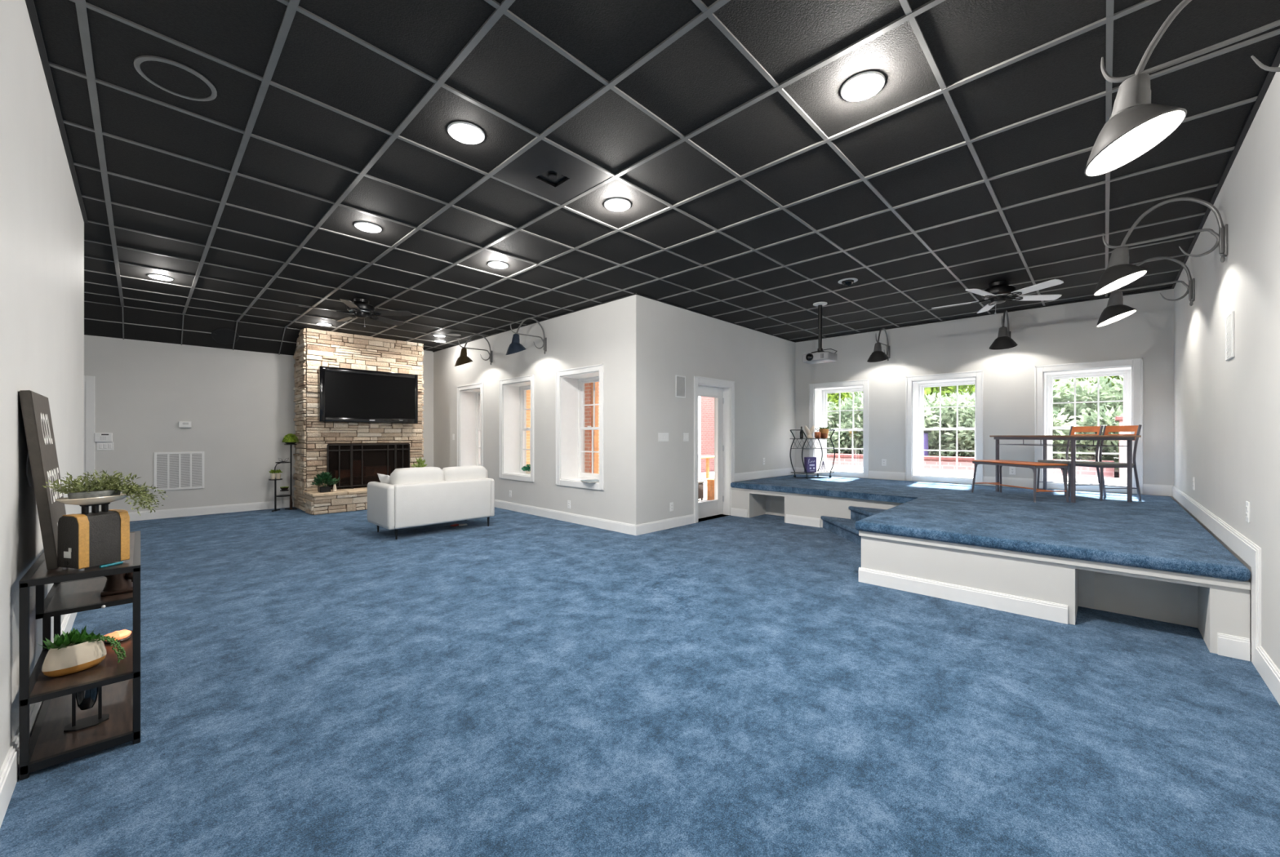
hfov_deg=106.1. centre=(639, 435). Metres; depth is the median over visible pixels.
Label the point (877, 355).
wall sconce
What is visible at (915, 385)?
window
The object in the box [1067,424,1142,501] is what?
dining chair
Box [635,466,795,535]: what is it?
baseboard
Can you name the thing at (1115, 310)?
wall sconce
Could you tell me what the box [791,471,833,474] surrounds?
shelf
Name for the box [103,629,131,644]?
salt lamp
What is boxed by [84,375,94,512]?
door
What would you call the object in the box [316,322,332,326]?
recessed light
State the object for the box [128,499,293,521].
baseboard
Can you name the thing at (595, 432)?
porch post
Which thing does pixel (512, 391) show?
window
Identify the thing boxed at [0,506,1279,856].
floor
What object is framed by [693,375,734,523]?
door
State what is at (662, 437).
light switch
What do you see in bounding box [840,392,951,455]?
shrub
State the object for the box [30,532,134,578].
shelf
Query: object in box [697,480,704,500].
ottoman
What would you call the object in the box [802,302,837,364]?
ceiling projector
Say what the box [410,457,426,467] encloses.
flowering plant
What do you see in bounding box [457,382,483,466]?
window
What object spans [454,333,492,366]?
wall sconce
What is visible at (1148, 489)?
baseboard
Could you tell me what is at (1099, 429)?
dining chair
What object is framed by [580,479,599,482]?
magazine
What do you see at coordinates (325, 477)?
potted plant
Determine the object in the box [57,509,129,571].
speaker
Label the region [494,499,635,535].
baseboard
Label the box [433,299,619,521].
wall
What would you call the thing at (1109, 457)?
shrub
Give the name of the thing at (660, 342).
wall
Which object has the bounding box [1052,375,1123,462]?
shrub
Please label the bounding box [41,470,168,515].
trailing plant
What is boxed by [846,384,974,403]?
tree
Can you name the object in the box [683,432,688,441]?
light switch
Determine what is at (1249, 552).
baseboard
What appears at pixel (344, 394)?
television
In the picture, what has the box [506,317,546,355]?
wall sconce
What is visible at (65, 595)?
shelf
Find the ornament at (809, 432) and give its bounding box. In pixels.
[804,425,814,438]
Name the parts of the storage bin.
lid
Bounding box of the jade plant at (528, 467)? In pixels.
[521,463,530,473]
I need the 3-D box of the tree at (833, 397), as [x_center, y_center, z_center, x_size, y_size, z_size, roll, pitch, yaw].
[6.760,-1.837,14.852,3.992,3.780,3.426,0,0,-17]
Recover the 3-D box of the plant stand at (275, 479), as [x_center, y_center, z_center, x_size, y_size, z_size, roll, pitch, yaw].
[-5.968,0.695,8.054,0.213,1.109,0.382,0,0,44]
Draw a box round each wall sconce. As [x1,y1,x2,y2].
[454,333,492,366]
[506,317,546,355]
[866,327,889,362]
[988,309,1017,350]
[1084,0,1279,176]
[1093,196,1227,295]
[1096,256,1195,327]
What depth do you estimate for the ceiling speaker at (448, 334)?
8.49 m
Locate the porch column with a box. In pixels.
[697,395,700,479]
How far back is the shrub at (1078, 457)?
10.57 m
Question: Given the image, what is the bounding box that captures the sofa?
[367,465,494,539]
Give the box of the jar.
[75,687,97,710]
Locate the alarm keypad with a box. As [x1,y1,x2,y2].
[93,432,112,442]
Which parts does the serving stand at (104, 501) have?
dish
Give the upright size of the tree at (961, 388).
3.780 m
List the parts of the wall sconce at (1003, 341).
lamp shade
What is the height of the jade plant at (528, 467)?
0.167 m
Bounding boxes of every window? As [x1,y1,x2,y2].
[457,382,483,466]
[498,374,533,482]
[555,364,604,490]
[808,379,868,478]
[905,370,982,484]
[1034,357,1142,494]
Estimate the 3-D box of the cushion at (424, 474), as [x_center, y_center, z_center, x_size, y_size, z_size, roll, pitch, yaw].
[-2.825,0.607,6.131,0.260,0.408,0.608,0,0,44]
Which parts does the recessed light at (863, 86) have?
bulb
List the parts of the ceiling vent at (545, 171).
damper knob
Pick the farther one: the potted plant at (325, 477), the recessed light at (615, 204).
the potted plant at (325, 477)
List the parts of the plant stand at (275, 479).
post, post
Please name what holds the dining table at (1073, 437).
on the stage
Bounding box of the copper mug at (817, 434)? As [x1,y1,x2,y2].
[814,428,821,438]
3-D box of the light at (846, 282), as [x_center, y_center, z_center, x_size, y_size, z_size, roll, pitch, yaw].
[2.396,-1.762,5.553,0.210,0.046,0.210,0,0,44]
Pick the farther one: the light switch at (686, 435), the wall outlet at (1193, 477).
the light switch at (686, 435)
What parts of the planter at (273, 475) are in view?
pot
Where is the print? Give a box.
[808,459,814,471]
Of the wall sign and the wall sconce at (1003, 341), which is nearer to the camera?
the wall sign
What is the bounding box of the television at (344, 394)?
[318,365,417,423]
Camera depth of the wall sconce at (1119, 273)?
3.55 m
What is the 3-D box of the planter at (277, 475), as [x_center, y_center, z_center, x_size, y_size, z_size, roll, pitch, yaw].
[-6.020,0.639,8.025,0.096,0.163,0.116,0,0,7]
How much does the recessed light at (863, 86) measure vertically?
0.066 m
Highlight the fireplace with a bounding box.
[293,328,424,515]
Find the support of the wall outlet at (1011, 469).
attached to the wall at (1068, 333)
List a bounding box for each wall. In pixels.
[0,0,84,769]
[84,334,433,512]
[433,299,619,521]
[619,293,795,524]
[700,396,714,472]
[795,287,1173,499]
[826,453,1114,477]
[1173,64,1279,670]
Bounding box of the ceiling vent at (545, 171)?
[493,139,612,204]
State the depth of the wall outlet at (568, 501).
6.97 m
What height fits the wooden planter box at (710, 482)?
0.440 m
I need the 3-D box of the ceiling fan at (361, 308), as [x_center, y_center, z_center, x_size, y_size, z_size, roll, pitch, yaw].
[-3.689,-1.607,6.310,1.264,0.347,1.282,0,0,44]
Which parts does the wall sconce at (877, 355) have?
lamp shade, mount plate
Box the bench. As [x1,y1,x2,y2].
[971,459,1068,502]
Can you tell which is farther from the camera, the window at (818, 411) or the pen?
the window at (818, 411)
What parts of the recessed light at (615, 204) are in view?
bulb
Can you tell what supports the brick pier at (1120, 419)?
on the ground
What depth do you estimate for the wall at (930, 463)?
9.86 m
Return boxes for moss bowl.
[280,486,288,490]
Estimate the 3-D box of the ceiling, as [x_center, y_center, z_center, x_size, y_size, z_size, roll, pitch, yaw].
[-1.198,-1.737,5.667,11.192,0.688,11.695,0,0,44]
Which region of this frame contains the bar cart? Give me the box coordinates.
[789,429,835,479]
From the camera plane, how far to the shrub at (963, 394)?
11.88 m
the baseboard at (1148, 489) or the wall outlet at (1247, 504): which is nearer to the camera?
the wall outlet at (1247, 504)
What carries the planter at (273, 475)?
on the plant stand at (275, 479)
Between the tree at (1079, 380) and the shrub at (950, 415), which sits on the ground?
the tree at (1079, 380)
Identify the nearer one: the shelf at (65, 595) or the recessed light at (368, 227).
the shelf at (65, 595)
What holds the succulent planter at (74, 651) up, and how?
on the shelving unit at (73, 590)
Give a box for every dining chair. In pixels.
[1036,425,1103,496]
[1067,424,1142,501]
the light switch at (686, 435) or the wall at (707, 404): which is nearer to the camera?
the light switch at (686, 435)
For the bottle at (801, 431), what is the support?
on the bar cart
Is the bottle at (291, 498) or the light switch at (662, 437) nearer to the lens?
the light switch at (662, 437)
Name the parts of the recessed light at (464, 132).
bulb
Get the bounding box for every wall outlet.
[567,500,570,508]
[670,502,673,511]
[881,458,886,466]
[1008,466,1015,475]
[1192,476,1195,489]
[1245,501,1249,523]
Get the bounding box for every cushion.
[390,466,444,484]
[441,465,488,480]
[697,480,704,484]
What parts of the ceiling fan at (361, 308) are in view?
blade, blade, blade, blade, blade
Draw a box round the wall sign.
[18,390,66,569]
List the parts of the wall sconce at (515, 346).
lamp shade, mount plate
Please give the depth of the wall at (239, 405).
7.59 m
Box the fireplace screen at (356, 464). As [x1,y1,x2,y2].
[327,443,409,488]
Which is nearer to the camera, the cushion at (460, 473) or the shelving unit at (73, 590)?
the shelving unit at (73, 590)
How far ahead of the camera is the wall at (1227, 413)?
2.90 m
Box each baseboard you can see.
[0,612,77,827]
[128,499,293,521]
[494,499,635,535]
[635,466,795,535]
[795,466,1173,496]
[1172,485,1279,705]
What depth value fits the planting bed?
8.40 m
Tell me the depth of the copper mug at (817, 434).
8.33 m
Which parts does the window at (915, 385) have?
frame, sash, sash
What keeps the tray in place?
on the plant stand at (275, 479)
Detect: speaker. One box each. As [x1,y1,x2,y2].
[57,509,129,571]
[133,55,217,101]
[210,328,239,344]
[447,333,461,336]
[675,375,685,397]
[1225,311,1234,360]
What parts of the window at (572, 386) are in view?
frame, sash, sash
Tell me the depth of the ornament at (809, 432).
8.29 m
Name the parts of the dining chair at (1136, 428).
leg, seat, leg, seat frame, leg, backrest, leg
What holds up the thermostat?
attached to the wall at (239, 405)
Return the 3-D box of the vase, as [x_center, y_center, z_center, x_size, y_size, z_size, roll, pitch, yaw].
[-5.028,0.800,7.931,0.174,0.234,0.203,0,0,44]
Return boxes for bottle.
[289,496,293,509]
[800,426,803,438]
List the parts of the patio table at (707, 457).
leg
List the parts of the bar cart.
rail, rail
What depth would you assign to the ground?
14.76 m
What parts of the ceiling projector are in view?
ceiling plate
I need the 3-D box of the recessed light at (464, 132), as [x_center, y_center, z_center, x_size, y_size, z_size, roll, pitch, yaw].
[-1.025,-1.810,2.841,0.208,0.066,0.208,0,0,44]
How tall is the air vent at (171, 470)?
0.578 m
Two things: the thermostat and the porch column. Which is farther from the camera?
the porch column
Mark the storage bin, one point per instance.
(925, 432)
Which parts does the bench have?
leg, leg, seat frame, seat, leg, leg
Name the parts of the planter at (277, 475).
pot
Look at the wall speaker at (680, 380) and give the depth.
6.67 m
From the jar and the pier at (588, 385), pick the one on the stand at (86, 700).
the jar
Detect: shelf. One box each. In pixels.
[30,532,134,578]
[30,631,133,696]
[30,678,133,761]
[44,577,133,612]
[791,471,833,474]
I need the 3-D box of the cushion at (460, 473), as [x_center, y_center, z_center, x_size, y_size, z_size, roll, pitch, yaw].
[-2.402,0.614,6.570,0.260,0.395,0.612,0,0,44]
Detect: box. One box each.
[706,478,714,500]
[804,457,816,472]
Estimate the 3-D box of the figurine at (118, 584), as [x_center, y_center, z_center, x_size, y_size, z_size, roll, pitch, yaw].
[-2.496,0.664,2.310,0.100,0.170,0.120,0,0,44]
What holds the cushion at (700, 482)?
on the ottoman
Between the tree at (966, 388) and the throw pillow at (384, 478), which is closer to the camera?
the throw pillow at (384, 478)
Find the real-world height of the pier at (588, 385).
3.170 m
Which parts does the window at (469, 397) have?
frame, sash, sash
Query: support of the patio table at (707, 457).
on the ground
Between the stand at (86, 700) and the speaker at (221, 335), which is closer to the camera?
the stand at (86, 700)
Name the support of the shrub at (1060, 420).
on the planting bed
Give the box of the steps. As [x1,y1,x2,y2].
[820,506,886,546]
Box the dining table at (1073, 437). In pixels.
[989,435,1141,502]
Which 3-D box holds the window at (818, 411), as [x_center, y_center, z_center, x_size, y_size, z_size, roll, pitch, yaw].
[3.664,-0.116,8.728,1.054,1.690,0.438,0,0,44]
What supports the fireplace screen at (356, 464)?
on the fireplace
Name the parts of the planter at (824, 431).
pot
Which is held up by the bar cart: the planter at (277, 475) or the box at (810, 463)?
the box at (810, 463)
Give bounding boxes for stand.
[54,493,128,514]
[63,686,109,731]
[268,444,297,511]
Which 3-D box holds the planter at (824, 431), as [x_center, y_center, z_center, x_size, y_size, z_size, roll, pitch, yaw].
[3.336,-0.008,8.481,0.397,0.314,0.245,0,0,-20]
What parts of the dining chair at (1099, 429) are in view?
leg, leg, seat, leg, backrest, leg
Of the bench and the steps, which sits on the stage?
the bench
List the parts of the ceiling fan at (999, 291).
blade, blade, blade, blade, blade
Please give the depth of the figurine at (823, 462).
8.41 m
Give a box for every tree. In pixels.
[826,391,862,409]
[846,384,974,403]
[924,384,1070,416]
[1053,377,1119,395]
[1076,375,1123,394]
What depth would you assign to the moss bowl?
8.02 m
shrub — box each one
[826,391,862,454]
[826,402,847,453]
[826,408,860,453]
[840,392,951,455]
[924,391,974,457]
[925,390,967,456]
[933,407,973,457]
[957,379,1080,459]
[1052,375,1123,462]
[1054,386,1117,460]
[1069,391,1116,459]
[1086,390,1123,469]
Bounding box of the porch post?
[591,382,598,474]
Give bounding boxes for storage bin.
[923,430,931,456]
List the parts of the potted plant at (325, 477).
pot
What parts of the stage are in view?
baseboard, baseboard, baseboard, baseboard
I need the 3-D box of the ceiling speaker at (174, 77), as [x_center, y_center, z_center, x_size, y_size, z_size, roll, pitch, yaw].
[-2.316,-1.779,2.410,0.300,0.012,0.300,0,0,44]
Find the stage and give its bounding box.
[730,474,1250,661]
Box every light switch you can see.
[96,441,114,450]
[657,432,668,441]
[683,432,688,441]
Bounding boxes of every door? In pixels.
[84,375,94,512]
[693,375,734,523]
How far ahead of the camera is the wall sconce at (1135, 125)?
1.91 m
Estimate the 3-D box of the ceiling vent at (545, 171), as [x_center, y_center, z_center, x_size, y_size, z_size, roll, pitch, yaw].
[-0.601,-1.775,3.305,0.586,0.020,0.586,0,0,44]
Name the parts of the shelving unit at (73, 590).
leg, leg, shelf frame, shelf frame, shelf frame, shelf frame, leg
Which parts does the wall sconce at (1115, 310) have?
lamp shade, mount plate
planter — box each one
[36,626,126,677]
[268,470,275,479]
[275,469,282,479]
[818,426,843,444]
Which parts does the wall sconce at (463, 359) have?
lamp shade, mount plate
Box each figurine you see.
[100,572,133,596]
[818,457,826,472]
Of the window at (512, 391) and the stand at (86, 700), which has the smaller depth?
the stand at (86, 700)
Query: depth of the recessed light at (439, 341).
9.15 m
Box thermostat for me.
[178,421,191,427]
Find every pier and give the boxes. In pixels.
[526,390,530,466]
[584,382,599,474]
[1115,416,1123,478]
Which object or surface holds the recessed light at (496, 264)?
in the ceiling
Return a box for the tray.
[275,494,291,497]
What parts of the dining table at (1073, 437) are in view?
leg, leg, rail, leg, leg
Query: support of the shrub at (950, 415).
on the planting bed
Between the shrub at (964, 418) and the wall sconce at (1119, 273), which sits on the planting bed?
the shrub at (964, 418)
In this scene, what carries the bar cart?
on the stage
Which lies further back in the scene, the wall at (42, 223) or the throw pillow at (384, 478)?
the throw pillow at (384, 478)
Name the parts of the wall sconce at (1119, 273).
lamp shade, mount plate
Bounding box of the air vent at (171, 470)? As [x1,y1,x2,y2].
[153,451,204,491]
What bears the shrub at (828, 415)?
on the planting bed
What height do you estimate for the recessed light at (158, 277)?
0.066 m
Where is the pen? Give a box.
[99,561,123,568]
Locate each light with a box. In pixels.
[147,274,173,280]
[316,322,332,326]
[354,221,382,232]
[434,340,445,342]
[447,121,484,144]
[487,261,508,268]
[604,197,631,211]
[838,277,857,285]
[840,71,884,101]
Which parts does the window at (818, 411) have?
frame, sash, sash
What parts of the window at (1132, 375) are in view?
sash, sash, frame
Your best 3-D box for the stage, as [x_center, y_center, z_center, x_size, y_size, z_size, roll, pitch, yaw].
[3.155,0.989,5.885,4.794,0.520,4.382,0,0,44]
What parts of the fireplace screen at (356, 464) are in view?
panel, panel, panel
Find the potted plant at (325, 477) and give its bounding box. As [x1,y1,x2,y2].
[311,471,337,492]
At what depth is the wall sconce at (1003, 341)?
6.48 m
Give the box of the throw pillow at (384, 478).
[377,473,390,484]
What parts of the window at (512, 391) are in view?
frame, sash, sash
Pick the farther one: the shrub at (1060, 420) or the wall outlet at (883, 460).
the shrub at (1060, 420)
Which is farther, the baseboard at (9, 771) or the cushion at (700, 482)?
the cushion at (700, 482)
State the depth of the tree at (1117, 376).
10.46 m
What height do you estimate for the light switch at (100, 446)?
0.118 m
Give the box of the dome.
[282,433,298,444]
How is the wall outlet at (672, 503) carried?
attached to the wall at (660, 342)
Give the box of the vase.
[332,477,339,491]
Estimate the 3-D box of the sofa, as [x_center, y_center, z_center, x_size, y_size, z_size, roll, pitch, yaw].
[-2.764,0.826,6.446,0.821,0.846,1.395,0,0,44]
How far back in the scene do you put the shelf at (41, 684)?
1.94 m
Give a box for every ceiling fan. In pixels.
[297,297,412,327]
[931,279,1063,314]
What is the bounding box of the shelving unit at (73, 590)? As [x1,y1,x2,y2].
[18,530,140,780]
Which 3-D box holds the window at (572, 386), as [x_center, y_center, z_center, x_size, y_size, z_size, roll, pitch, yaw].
[-0.731,-0.113,6.955,1.049,1.695,0.428,0,0,44]
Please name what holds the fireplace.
on the floor
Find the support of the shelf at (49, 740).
attached to the shelving unit at (73, 590)
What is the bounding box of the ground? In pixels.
[697,471,714,502]
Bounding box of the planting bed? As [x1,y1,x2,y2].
[1114,467,1119,478]
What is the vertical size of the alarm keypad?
0.130 m
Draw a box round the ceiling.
[25,0,1279,355]
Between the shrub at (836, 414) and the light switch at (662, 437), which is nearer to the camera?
the light switch at (662, 437)
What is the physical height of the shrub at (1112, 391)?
2.186 m
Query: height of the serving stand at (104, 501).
0.067 m
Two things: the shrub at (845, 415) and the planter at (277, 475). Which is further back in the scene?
the shrub at (845, 415)
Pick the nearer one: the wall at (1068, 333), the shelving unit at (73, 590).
the shelving unit at (73, 590)
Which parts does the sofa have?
armrest, leg, backrest, armrest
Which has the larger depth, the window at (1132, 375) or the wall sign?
the window at (1132, 375)
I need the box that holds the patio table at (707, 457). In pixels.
[700,455,714,478]
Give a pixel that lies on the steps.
(845, 528)

